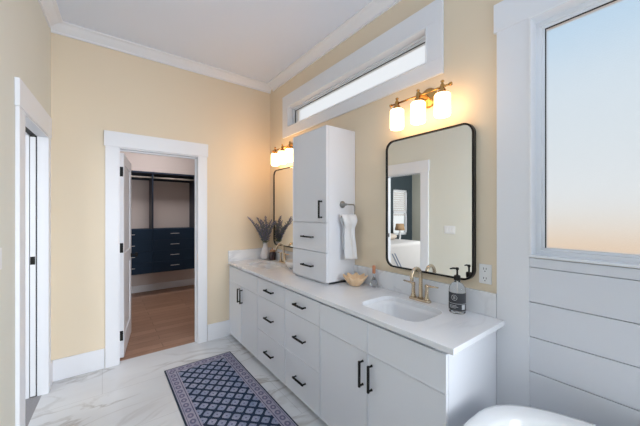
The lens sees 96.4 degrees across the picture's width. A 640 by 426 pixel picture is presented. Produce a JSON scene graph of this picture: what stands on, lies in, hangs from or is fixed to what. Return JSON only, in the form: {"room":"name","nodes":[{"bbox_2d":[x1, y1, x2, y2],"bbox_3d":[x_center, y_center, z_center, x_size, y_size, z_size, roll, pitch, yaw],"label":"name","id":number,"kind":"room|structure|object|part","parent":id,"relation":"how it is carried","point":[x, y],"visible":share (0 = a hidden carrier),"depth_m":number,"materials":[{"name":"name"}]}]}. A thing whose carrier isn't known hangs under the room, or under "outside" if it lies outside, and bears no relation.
{"room":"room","nodes":[
{"label":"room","id":0,"kind":"room"},
{"bbox_2d":[0,0,50,425],"bbox_3d":[-0.751,-0.098,0.003,0.140,3.220,6.099,0,0,-34],"label":"wall","id":1,"kind":"structure","parent":0,"point":[25,33],"depth_m":1.66,"materials":[{"name":"yellow paint"}]},
{"bbox_2d":[0,248,1,269],"bbox_3d":[-1.651,0.242,1.460,0.010,0.116,0.160,0,0,-34],"label":"light switch","id":2,"kind":"object","parent":1,"relation":"attached to","point":[0,248],"visible":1,"depth_m":1.51,"materials":[{"name":"white plastic"}]},
{"bbox_2d":[25,126,34,134],"bbox_3d":[-2.165,-0.643,2.069,0.044,0.010,0.671,0,0,-34],"label":"door track","id":3,"kind":"object","parent":1,"relation":"attached to","point":[27,130],"visible":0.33,"depth_m":2.24,"materials":[{"name":"black metal"}]},
{"bbox_2d":[29,135,36,397],"bbox_3d":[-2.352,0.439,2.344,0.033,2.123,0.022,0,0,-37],"label":"door","id":4,"kind":"structure","parent":1,"relation":"in","point":[32,139],"depth_m":2.34,"materials":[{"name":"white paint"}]},
{"bbox_2d":[15,77,51,425],"bbox_3d":[-2.138,0.347,2.059,0.166,2.330,0.912,0,0,-34],"label":"door frame","id":5,"kind":"structure","parent":1,"relation":"attached to","point":[25,101],"depth_m":2.32,"materials":[{"name":"white paint"}]},
{"bbox_2d":[38,0,62,27],"bbox_3d":[-0.632,-1.663,0.033,0.090,0.090,6.013,0,0,-34],"label":"trim","id":6,"kind":"structure","parent":1,"relation":"attached to","point":[50,9],"depth_m":2.36,"materials":[{"name":"white paint"}]},
{"bbox_2d":[51,361,52,384],"bbox_3d":[-0.681,1.416,0.040,0.016,0.192,6.081,0,0,-34],"label":"baseboard","id":7,"kind":"structure","parent":1,"relation":"attached to","point":[51,361],"depth_m":2.53,"materials":[{"name":"white paint"}]},
{"bbox_2d":[120,151,194,286],"bbox_3d":[-3.259,-0.013,5.644,2.250,3.050,0.070,0,0,-37],"label":"wall","id":8,"kind":"structure","parent":0,"point":[171,199],"depth_m":5.69,"materials":[{"name":"paint"}]},
{"bbox_2d":[131,170,194,274],"bbox_3d":[-3.088,0.174,5.450,2.010,1.848,0.441,0,0,-37],"label":"organizer","id":9,"kind":"object","parent":8,"relation":"attached to","point":[158,249],"visible":0.68,"depth_m":5.38,"materials":[{"name":"blue paint"}]},
{"bbox_3d":[-3.443,-0.653,5.008,0.861,0.032,0.032,0,0,-37],"label":"hanging rod","id":10,"kind":"part","parent":9,"relation":"part of","materials":[{"name":"silver metal"}]},
{"bbox_3d":[-3.419,0.999,4.976,0.879,0.198,0.020,0,0,-37],"label":"drawer","id":11,"kind":"part","parent":9,"relation":"part of","materials":[{"name":"blue paint"}]},
{"bbox_3d":[-3.419,0.799,4.976,0.879,0.198,0.020,0,0,-37],"label":"drawer","id":12,"kind":"part","parent":9,"relation":"part of","materials":[{"name":"blue paint"}]},
{"bbox_3d":[-3.419,0.599,4.976,0.879,0.198,0.020,0,0,-37],"label":"drawer","id":13,"kind":"part","parent":9,"relation":"part of","materials":[{"name":"blue paint"}]},
{"bbox_3d":[-3.419,0.399,4.976,0.879,0.198,0.020,0,0,-37],"label":"drawer","id":14,"kind":"part","parent":9,"relation":"part of","materials":[{"name":"blue paint"}]},
{"bbox_2d":[131,170,194,178],"bbox_3d":[-3.091,-0.736,5.463,1.998,0.029,0.418,0,0,-37],"label":"shelf","id":15,"kind":"object","parent":9,"relation":"attached to","point":[136,173],"depth_m":5.47,"materials":[{"name":"black paint"}]},
{"bbox_3d":[-2.801,-0.653,5.496,0.704,0.032,0.032,0,0,-37],"label":"hanging rod","id":16,"kind":"part","parent":9,"relation":"part of","materials":[{"name":"silver metal"}]},
{"bbox_3d":[-2.777,0.999,5.464,0.722,0.198,0.020,0,0,-37],"label":"drawer","id":17,"kind":"part","parent":9,"relation":"part of","materials":[{"name":"blue paint"}]},
{"bbox_3d":[-2.777,0.799,5.464,0.722,0.198,0.020,0,0,-37],"label":"drawer","id":18,"kind":"part","parent":9,"relation":"part of","materials":[{"name":"blue paint"}]},
{"bbox_3d":[-2.777,0.599,5.464,0.722,0.198,0.020,0,0,-37],"label":"drawer","id":19,"kind":"part","parent":9,"relation":"part of","materials":[{"name":"blue paint"}]},
{"bbox_3d":[-2.777,0.399,5.464,0.722,0.198,0.020,0,0,-37],"label":"drawer","id":20,"kind":"part","parent":9,"relation":"part of","materials":[{"name":"blue paint"}]},
{"bbox_2d":[131,278,194,293],"bbox_3d":[-3.232,1.447,5.610,2.030,0.130,0.016,0,0,-37],"label":"baseboard","id":21,"kind":"structure","parent":8,"relation":"attached to","point":[164,285],"depth_m":5.68,"materials":[{"name":"white paint"}]},
{"bbox_2d":[51,33,269,359],"bbox_3d":[-1.638,-0.098,3.232,2.319,3.220,0.130,0,0,-37],"label":"wall","id":22,"kind":"structure","parent":0,"point":[95,89],"depth_m":2.87,"materials":[{"name":"yellow paint"}]},
{"bbox_2d":[120,153,137,357],"bbox_3d":[-2.196,0.439,3.295,0.111,2.123,0.749,0,0,-28],"label":"door","id":23,"kind":"structure","parent":22,"relation":"in","point":[125,165],"depth_m":3.17,"materials":[{"name":"white paint"}]},
{"bbox_2d":[51,320,230,381],"bbox_3d":[-1.746,1.416,3.058,1.656,0.192,0.016,0,0,-37],"label":"baseboard","id":24,"kind":"structure","parent":22,"relation":"attached to","point":[70,366],"depth_m":2.70,"materials":[{"name":"white paint"}]},
{"bbox_2d":[104,130,207,367],"bbox_3d":[-1.752,0.353,3.131,0.980,2.318,0.155,0,0,-37],"label":"door frame","id":25,"kind":"structure","parent":22,"relation":"attached to","point":[113,140],"depth_m":2.88,"materials":[{"name":"white paint"}]},
{"bbox_2d":[51,21,271,93],"bbox_3d":[-1.516,-1.663,3.187,2.179,0.090,0.090,0,0,-37],"label":"trim","id":26,"kind":"structure","parent":22,"relation":"attached to","point":[63,28],"depth_m":3.00,"materials":[{"name":"white paint"}]},
{"bbox_2d":[25,285,327,425],"bbox_3d":[-2.425,1.537,0.668,6.950,0.050,9.200,0,0,-37],"label":"floor","id":27,"kind":"structure","parent":0,"point":[137,391],"depth_m":2.58,"materials":[{"name":"stone"}]},
{"bbox_2d":[164,351,298,425],"bbox_3d":[-0.683,1.507,2.197,0.636,0.009,1.810,0,0,-37],"label":"runner rug","id":28,"kind":"object","parent":27,"relation":"on","point":[218,390],"visible":1,"depth_m":2.33,"materials":[{"name":"blue fabric"}]},
{"bbox_2d":[229,265,258,358],"bbox_3d":[-0.669,1.076,3.377,0.597,0.872,0.807,0,0,-37],"label":"vanity cabinet","id":29,"kind":"object","parent":27,"relation":"on","point":[243,285],"visible":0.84,"depth_m":3.18,"materials":[{"name":"white paint"}]},
{"bbox_3d":[-0.999,1.157,3.393,0.020,0.642,0.378,0,0,-37],"label":"door","id":30,"kind":"part","parent":29,"relation":"part of","materials":[{"name":"white paint"}]},
{"bbox_3d":[-0.884,0.937,3.196,0.036,0.156,0.016,0,0,-37],"label":"handle","id":31,"kind":"part","parent":29,"relation":"part of","materials":[{"name":"black metal"}]},
{"bbox_3d":[-0.754,1.157,3.072,0.020,0.642,0.424,0,0,-37],"label":"door","id":32,"kind":"part","parent":29,"relation":"part of","materials":[{"name":"white paint"}]},
{"bbox_2d":[228,247,503,355],"bbox_3d":[-0.043,0.548,2.572,0.578,0.167,2.850,0,0,-37],"label":"countertop","id":33,"kind":"structure","parent":29,"relation":"on","point":[450,333],"depth_m":1.90,"materials":[{"name":"white stone"}]},
{"bbox_2d":[260,242,269,258],"bbox_3d":[-0.715,0.492,3.739,0.128,0.218,0.128,0,0,-37],"label":"vase","id":34,"kind":"object","parent":33,"relation":"on","point":[265,252],"visible":0.88,"depth_m":3.70,"materials":[{"name":"white ceramic"}]},
{"bbox_2d":[247,216,263,240],"bbox_3d":[-0.808,0.272,3.660,0.238,0.460,0.084,0,0,-37],"label":"sprig","id":35,"kind":"object","parent":34,"relation":"in","point":[247,216],"visible":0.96,"depth_m":3.64,"materials":[{"name":"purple plant"}]},
{"bbox_2d":[260,219,265,242],"bbox_3d":[-0.733,0.286,3.624,0.065,0.431,0.225,0,0,5],"label":"sprig","id":36,"kind":"object","parent":34,"relation":"in","point":[261,225],"visible":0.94,"depth_m":3.63,"materials":[{"name":"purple plant"}]},
{"bbox_2d":[264,224,268,240],"bbox_3d":[-0.680,0.315,3.635,0.064,0.374,0.233,0,0,-22],"label":"sprig","id":37,"kind":"object","parent":34,"relation":"in","point":[266,228],"visible":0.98,"depth_m":3.65,"materials":[{"name":"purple plant"}]},
{"bbox_2d":[263,223,273,242],"bbox_3d":[-0.662,0.305,3.674,0.175,0.393,0.066,0,0,39],"label":"sprig","id":38,"kind":"object","parent":34,"relation":"in","point":[269,231],"visible":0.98,"depth_m":3.66,"materials":[{"name":"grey plant"}]},
{"bbox_2d":[265,220,276,242],"bbox_3d":[-0.625,0.296,3.682,0.209,0.412,0.072,0,0,33],"label":"sprig","id":39,"kind":"object","parent":34,"relation":"in","point":[275,220],"visible":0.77,"depth_m":3.70,"materials":[{"name":"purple plant"}]},
{"bbox_2d":[250,264,280,268],"bbox_3d":[-0.629,0.705,3.329,0.355,0.146,0.480,0,0,-37],"label":"sink basin","id":40,"kind":"object","parent":33,"relation":"in","point":[260,266],"visible":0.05,"depth_m":3.53,"materials":[{"name":"ceramic"}]},
{"bbox_2d":[269,248,275,259],"bbox_3d":[-0.609,0.524,3.665,0.082,0.155,0.082,0,0,-37],"label":"jar","id":41,"kind":"object","parent":33,"relation":"on","point":[272,255],"visible":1,"depth_m":3.63,"materials":[{"name":"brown glass"}]},
{"bbox_3d":[-0.609,0.549,3.665,0.082,0.104,0.082,0,0,-37],"label":"glass","id":42,"kind":"part","parent":41,"relation":"part of","materials":[{"name":"glass"}]},
{"bbox_2d":[275,243,288,263],"bbox_3d":[-0.479,0.484,3.443,0.136,0.236,0.268,0,0,-37],"label":"faucet","id":43,"kind":"object","parent":33,"relation":"on","point":[277,245],"visible":0.89,"depth_m":3.46,"materials":[{"name":"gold metal"}]},
{"bbox_3d":[-0.479,0.478,3.443,0.136,0.224,0.040,0,0,-37],"label":"spout","id":44,"kind":"part","parent":43,"relation":"part of","materials":[{"name":"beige metal"}]},
{"bbox_2d":[285,259,292,268],"bbox_3d":[-0.279,0.559,3.099,0.198,0.085,0.198,0,0,-37],"label":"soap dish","id":45,"kind":"object","parent":33,"relation":"on","point":[289,263],"visible":0.43,"depth_m":3.04,"materials":[{"name":"white ceramic"}]},
{"bbox_2d":[293,125,354,284],"bbox_3d":[0.011,-0.066,2.673,0.367,1.334,0.527,0,0,-37],"label":"cabinet","id":46,"kind":"object","parent":33,"relation":"on","point":[324,156],"visible":0.98,"depth_m":2.50,"materials":[{"name":"white paint"}]},
{"bbox_3d":[-0.098,0.461,2.590,0.020,0.243,0.523,0,0,-37],"label":"drawer","id":47,"kind":"part","parent":46,"relation":"part of","materials":[{"name":"white paint"}]},
{"bbox_3d":[-0.098,0.210,2.590,0.020,0.250,0.523,0,0,-37],"label":"drawer","id":48,"kind":"part","parent":46,"relation":"part of","materials":[{"name":"white paint"}]},
{"bbox_3d":[-0.098,-0.326,2.590,0.020,0.814,0.523,0,0,-37],"label":"door","id":49,"kind":"part","parent":46,"relation":"part of","materials":[{"name":"white paint"}]},
{"bbox_3d":[-0.001,-0.032,2.416,0.036,0.151,0.016,0,0,-37],"label":"handle","id":50,"kind":"part","parent":46,"relation":"part of","materials":[{"name":"black metal"}]},
{"bbox_2d":[343,272,367,285],"bbox_3d":[0.295,0.558,2.379,0.211,0.087,0.214,0,0,-37],"label":"decorative bowl","id":51,"kind":"object","parent":33,"relation":"on","point":[355,279],"visible":1,"depth_m":2.34,"materials":[{"name":"beige wood"}]},
{"bbox_2d":[370,265,377,287],"bbox_3d":[0.438,0.513,2.322,0.055,0.176,0.055,0,0,-15],"label":"bottle","id":52,"kind":"object","parent":33,"relation":"on","point":[373,283],"visible":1,"depth_m":2.31,"materials":[{"name":"clear glass"}]},
{"bbox_2d":[364,300,439,321],"bbox_3d":[0.512,0.705,1.829,0.355,0.146,0.480,0,0,-37],"label":"sink basin","id":53,"kind":"object","parent":33,"relation":"in","point":[397,309],"visible":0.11,"depth_m":1.99,"materials":[{"name":"ceramic"}]},
{"bbox_2d":[403,267,437,302],"bbox_3d":[0.658,0.484,1.948,0.136,0.236,0.268,0,0,-37],"label":"faucet","id":54,"kind":"object","parent":33,"relation":"on","point":[413,296],"visible":1,"depth_m":1.96,"materials":[{"name":"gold metal"}]},
{"bbox_3d":[0.638,0.537,2.038,0.039,0.107,0.102,0,0,-37],"label":"lever handle","id":55,"kind":"part","parent":54,"relation":"part of","materials":[{"name":"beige metal"}]},
{"bbox_3d":[0.658,0.478,1.948,0.136,0.224,0.040,0,0,-37],"label":"spout","id":56,"kind":"part","parent":54,"relation":"part of","materials":[{"name":"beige metal"}]},
{"bbox_3d":[0.689,0.594,1.972,0.052,0.015,0.165,0,0,-37],"label":"plate","id":57,"kind":"part","parent":54,"relation":"part of","materials":[{"name":"beige metal"}]},
{"bbox_3d":[0.739,0.537,1.905,0.039,0.107,0.102,0,0,-37],"label":"lever handle","id":58,"kind":"part","parent":54,"relation":"part of","materials":[{"name":"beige metal"}]},
{"bbox_2d":[449,267,465,314],"bbox_3d":[0.831,0.466,1.733,0.096,0.272,0.094,0,0,-37],"label":"soap bottle","id":59,"kind":"object","parent":33,"relation":"on","point":[457,290],"visible":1,"depth_m":1.70,"materials":[{"name":"clear glass"}]},
{"bbox_2d":[450,302,465,309],"bbox_3d":[0.818,0.554,1.709,0.094,0.034,0.039,0,0,30],"label":"print","id":60,"kind":"object","parent":59,"relation":"attached to","point":[453,305],"depth_m":1.69},
{"bbox_2d":[258,277,285,383],"bbox_3d":[-0.260,1.076,2.839,0.597,0.872,0.539,0,0,-37],"label":"base cabinet","id":61,"kind":"object","parent":27,"relation":"on","point":[271,296],"visible":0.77,"depth_m":2.65,"materials":[{"name":"white paint"}]},
{"bbox_3d":[-0.461,1.323,2.686,0.020,0.310,0.537,0,0,-37],"label":"drawer","id":62,"kind":"part","parent":61,"relation":"part of","materials":[{"name":"white paint"}]},
{"bbox_3d":[-0.461,0.997,2.686,0.020,0.335,0.537,0,0,-37],"label":"drawer","id":63,"kind":"part","parent":61,"relation":"part of","materials":[{"name":"white paint"}]},
{"bbox_3d":[-0.461,0.738,2.686,0.020,0.176,0.537,0,0,-37],"label":"drawer","id":64,"kind":"part","parent":61,"relation":"part of","materials":[{"name":"white paint"}]},
{"bbox_2d":[285,288,321,416],"bbox_3d":[0.055,1.076,2.425,0.597,0.872,0.498,0,0,-37],"label":"base cabinet","id":65,"kind":"object","parent":27,"relation":"on","point":[302,312],"visible":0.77,"depth_m":2.24,"materials":[{"name":"white paint"}]},
{"bbox_3d":[-0.168,1.322,2.255,0.036,0.016,0.150,0,0,-37],"label":"handle","id":66,"kind":"part","parent":65,"relation":"part of","materials":[{"name":"black metal"}]},
{"bbox_3d":[-0.168,0.997,2.255,0.036,0.016,0.150,0,0,-37],"label":"handle","id":67,"kind":"part","parent":65,"relation":"part of","materials":[{"name":"black metal"}]},
{"bbox_3d":[-0.168,0.734,2.255,0.036,0.016,0.150,0,0,-37],"label":"handle","id":68,"kind":"part","parent":65,"relation":"part of","materials":[{"name":"black metal"}]},
{"bbox_3d":[-0.146,1.323,2.272,0.020,0.310,0.496,0,0,-37],"label":"drawer","id":69,"kind":"part","parent":65,"relation":"part of","materials":[{"name":"white paint"}]},
{"bbox_3d":[-0.146,0.997,2.272,0.020,0.335,0.496,0,0,-37],"label":"drawer","id":70,"kind":"part","parent":65,"relation":"part of","materials":[{"name":"white paint"}]},
{"bbox_3d":[-0.146,0.738,2.272,0.020,0.176,0.496,0,0,-37],"label":"drawer","id":71,"kind":"part","parent":65,"relation":"part of","materials":[{"name":"white paint"}]},
{"bbox_2d":[320,303,496,425],"bbox_3d":[0.496,1.076,1.846,0.597,0.872,0.954,0,0,-37],"label":"vanity cabinet","id":72,"kind":"object","parent":27,"relation":"on","point":[371,374],"visible":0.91,"depth_m":1.57,"materials":[{"name":"white paint"}]},
{"bbox_3d":[0.147,1.157,1.888,0.020,0.642,0.462,0,0,-37],"label":"door","id":73,"kind":"part","parent":72,"relation":"part of","materials":[{"name":"white paint"}]},
{"bbox_3d":[0.243,0.962,1.714,0.036,0.156,0.016,0,0,-37],"label":"handle","id":74,"kind":"part","parent":72,"relation":"part of","materials":[{"name":"black metal"}]},
{"bbox_3d":[0.287,0.962,1.657,0.036,0.156,0.016,0,0,-37],"label":"handle","id":75,"kind":"part","parent":72,"relation":"part of","materials":[{"name":"black metal"}]},
{"bbox_3d":[0.436,1.157,1.508,0.020,0.642,0.487,0,0,-37],"label":"door","id":76,"kind":"part","parent":72,"relation":"part of","materials":[{"name":"white paint"}]},
{"bbox_2d":[463,405,597,425],"bbox_3d":[1.158,1.198,0.542,0.880,0.627,1.730,0,0,-37],"label":"bathtub","id":77,"kind":"object","parent":27,"relation":"on","point":[498,415],"visible":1,"depth_m":1.24,"materials":[{"name":"white ceramic"}]},
{"bbox_2d":[56,0,371,82],"bbox_3d":[0.137,-1.748,0.751,2.819,0.080,6.229,0,0,-37],"label":"ceiling","id":78,"kind":"structure","parent":0,"point":[254,39],"depth_m":2.59,"materials":[{"name":"paint"}]},
{"bbox_2d":[340,201,354,217],"bbox_3d":[0.230,-0.032,2.473,0.161,0.141,0.056,0,0,-37],"label":"towel holder","id":79,"kind":"object","parent":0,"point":[343,204],"visible":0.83,"depth_m":2.46,"materials":[{"name":"silver metal"}]},
{"bbox_2d":[340,214,357,258],"bbox_3d":[0.253,0.208,2.452,0.175,0.392,0.058,0,0,-37],"label":"hand towel","id":80,"kind":"object","parent":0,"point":[348,221],"visible":1,"depth_m":2.44,"materials":[{"name":"white fabric"}]},
{"bbox_2d":[270,0,638,301],"bbox_3d":[1.195,-0.098,1.556,0.160,3.220,6.229,0,0,-37],"label":"wall","id":81,"kind":"structure","parent":0,"point":[470,41],"depth_m":1.99,"materials":[{"name":"yellow paint"}]},
{"bbox_2d":[271,141,292,165],"bbox_3d":[-0.412,-0.713,3.387,0.178,0.267,0.468,0,0,-37],"label":"vanity light","id":82,"kind":"object","parent":81,"relation":"attached to","point":[282,157],"visible":0.95,"depth_m":3.33,"materials":[{"name":"white glass"}]},
{"bbox_3d":[-0.548,-0.651,3.500,0.097,0.144,0.097,0,0,-37],"label":"lamp shade","id":83,"kind":"part","parent":82,"relation":"part of","materials":[{"name":"white glass"}]},
{"bbox_3d":[-0.444,-0.651,3.363,0.097,0.144,0.097,0,0,-37],"label":"lamp shade","id":84,"kind":"part","parent":82,"relation":"part of","materials":[{"name":"white glass"}]},
{"bbox_3d":[-0.340,-0.651,3.226,0.097,0.144,0.097,0,0,-37],"label":"lamp shade","id":85,"kind":"part","parent":82,"relation":"part of","materials":[{"name":"white glass"}]},
{"bbox_2d":[273,166,294,247],"bbox_3d":[-0.394,-0.071,3.482,0.034,0.965,0.672,0,0,-37],"label":"wall mirror","id":86,"kind":"object","parent":81,"relation":"attached to","point":[282,178],"visible":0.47,"depth_m":3.54,"materials":[{"name":"beige mirror"}]},
{"bbox_2d":[267,0,401,90],"bbox_3d":[1.162,-1.663,1.392,0.090,0.090,6.008,0,0,-37],"label":"trim","id":87,"kind":"structure","parent":81,"relation":"attached to","point":[373,9],"depth_m":2.72,"materials":[{"name":"white paint"}]},
{"bbox_2d":[282,0,443,138],"bbox_3d":[0.223,-1.187,2.779,0.145,0.509,2.116,0,0,-37],"label":"window","id":88,"kind":"structure","parent":81,"relation":"in","point":[410,53],"depth_m":2.41,"materials":[{"name":"white paint"}]},
{"bbox_3d":[0.225,-1.168,2.777,0.145,0.261,1.889,0,0,-37],"label":"frame","id":89,"kind":"part","parent":88,"relation":"part of","materials":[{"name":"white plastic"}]},
{"bbox_3d":[0.253,-1.168,2.799,0.006,0.177,1.805,0,0,-37],"label":"pane","id":90,"kind":"part","parent":88,"relation":"part of","materials":[{"name":"clear glass"}]},
{"bbox_2d":[270,247,496,317],"bbox_3d":[0.171,0.533,2.751,0.020,0.137,2.786,0,0,-37],"label":"backsplash","id":91,"kind":"structure","parent":81,"relation":"attached to","point":[477,301],"depth_m":1.96,"materials":[{"name":"white stone"}]},
{"bbox_2d":[389,80,452,130],"bbox_3d":[0.689,-0.733,1.941,0.178,0.267,0.468,0,0,-37],"label":"vanity light","id":92,"kind":"object","parent":81,"relation":"attached to","point":[441,100],"visible":1,"depth_m":1.88,"materials":[{"name":"white glass"}]},
{"bbox_3d":[0.553,-0.671,2.053,0.097,0.144,0.097,0,0,-37],"label":"lamp shade","id":93,"kind":"part","parent":92,"relation":"part of","materials":[{"name":"white glass"}]},
{"bbox_3d":[0.657,-0.671,1.916,0.097,0.144,0.097,0,0,-37],"label":"lamp shade","id":94,"kind":"part","parent":92,"relation":"part of","materials":[{"name":"white glass"}]},
{"bbox_3d":[0.708,-0.798,1.955,0.130,0.136,0.136,0,0,-37],"label":"plate","id":95,"kind":"part","parent":92,"relation":"part of","materials":[{"name":"gold metal"}]},
{"bbox_3d":[0.761,-0.671,1.779,0.097,0.144,0.097,0,0,-37],"label":"lamp shade","id":96,"kind":"part","parent":92,"relation":"part of","materials":[{"name":"white glass"}]},
{"bbox_2d":[386,123,475,279],"bbox_3d":[0.734,-0.071,1.999,0.034,0.975,0.672,0,0,-37],"label":"wall mirror","id":97,"kind":"object","parent":81,"relation":"attached to","point":[431,175],"visible":1,"depth_m":1.94,"materials":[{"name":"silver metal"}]},
{"bbox_2d":[479,263,491,284],"bbox_3d":[0.980,0.362,1.697,0.009,0.116,0.070,0,0,-37],"label":"outlet","id":98,"kind":"object","parent":81,"relation":"attached to","point":[485,270],"visible":1,"depth_m":1.69,"materials":[{"name":"white plastic"}]},
{"bbox_2d":[482,266,487,272],"bbox_3d":[0.978,0.334,1.696,0.002,0.044,0.032,0,0,-37],"label":"receptacle","id":99,"kind":"object","parent":98,"relation":"attached to","point":[484,268],"depth_m":1.69,"materials":[{"name":"white plastic"}]},
{"bbox_2d":[482,275,487,282],"bbox_3d":[0.978,0.390,1.696,0.002,0.044,0.032,0,0,-37],"label":"receptacle","id":100,"kind":"object","parent":98,"relation":"attached to","point":[484,277],"depth_m":1.69,"materials":[{"name":"white plastic"}]},
{"bbox_2d":[494,0,639,406],"bbox_3d":[1.428,0.160,1.196,0.145,2.705,1.235,0,0,-37],"label":"window","id":101,"kind":"structure","parent":81,"relation":"in","point":[568,71],"depth_m":1.48,"materials":[{"name":"white paint"}]},
{"bbox_3d":[1.380,0.160,1.160,0.024,2.705,1.235,0,0,-37],"label":"casing","id":102,"kind":"part","parent":101,"relation":"part of","materials":[{"name":"white paint"}]},
{"bbox_3d":[1.427,-0.400,1.197,0.145,1.264,0.893,0,0,-37],"label":"frame","id":103,"kind":"part","parent":101,"relation":"part of","materials":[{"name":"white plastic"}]},
{"bbox_3d":[1.456,-0.400,1.218,0.006,1.172,0.801,0,0,-37],"label":"pane","id":104,"kind":"part","parent":101,"relation":"part of","materials":[{"name":"clear glass"}]},
{"bbox_2d":[529,258,639,425],"bbox_3d":[1.382,0.874,1.163,0.016,1.275,0.889,0,0,-37],"label":"shiplap","id":105,"kind":"structure","parent":81,"relation":"attached to","point":[584,318],"depth_m":1.34,"materials":[{"name":"white paint"}]}
]}

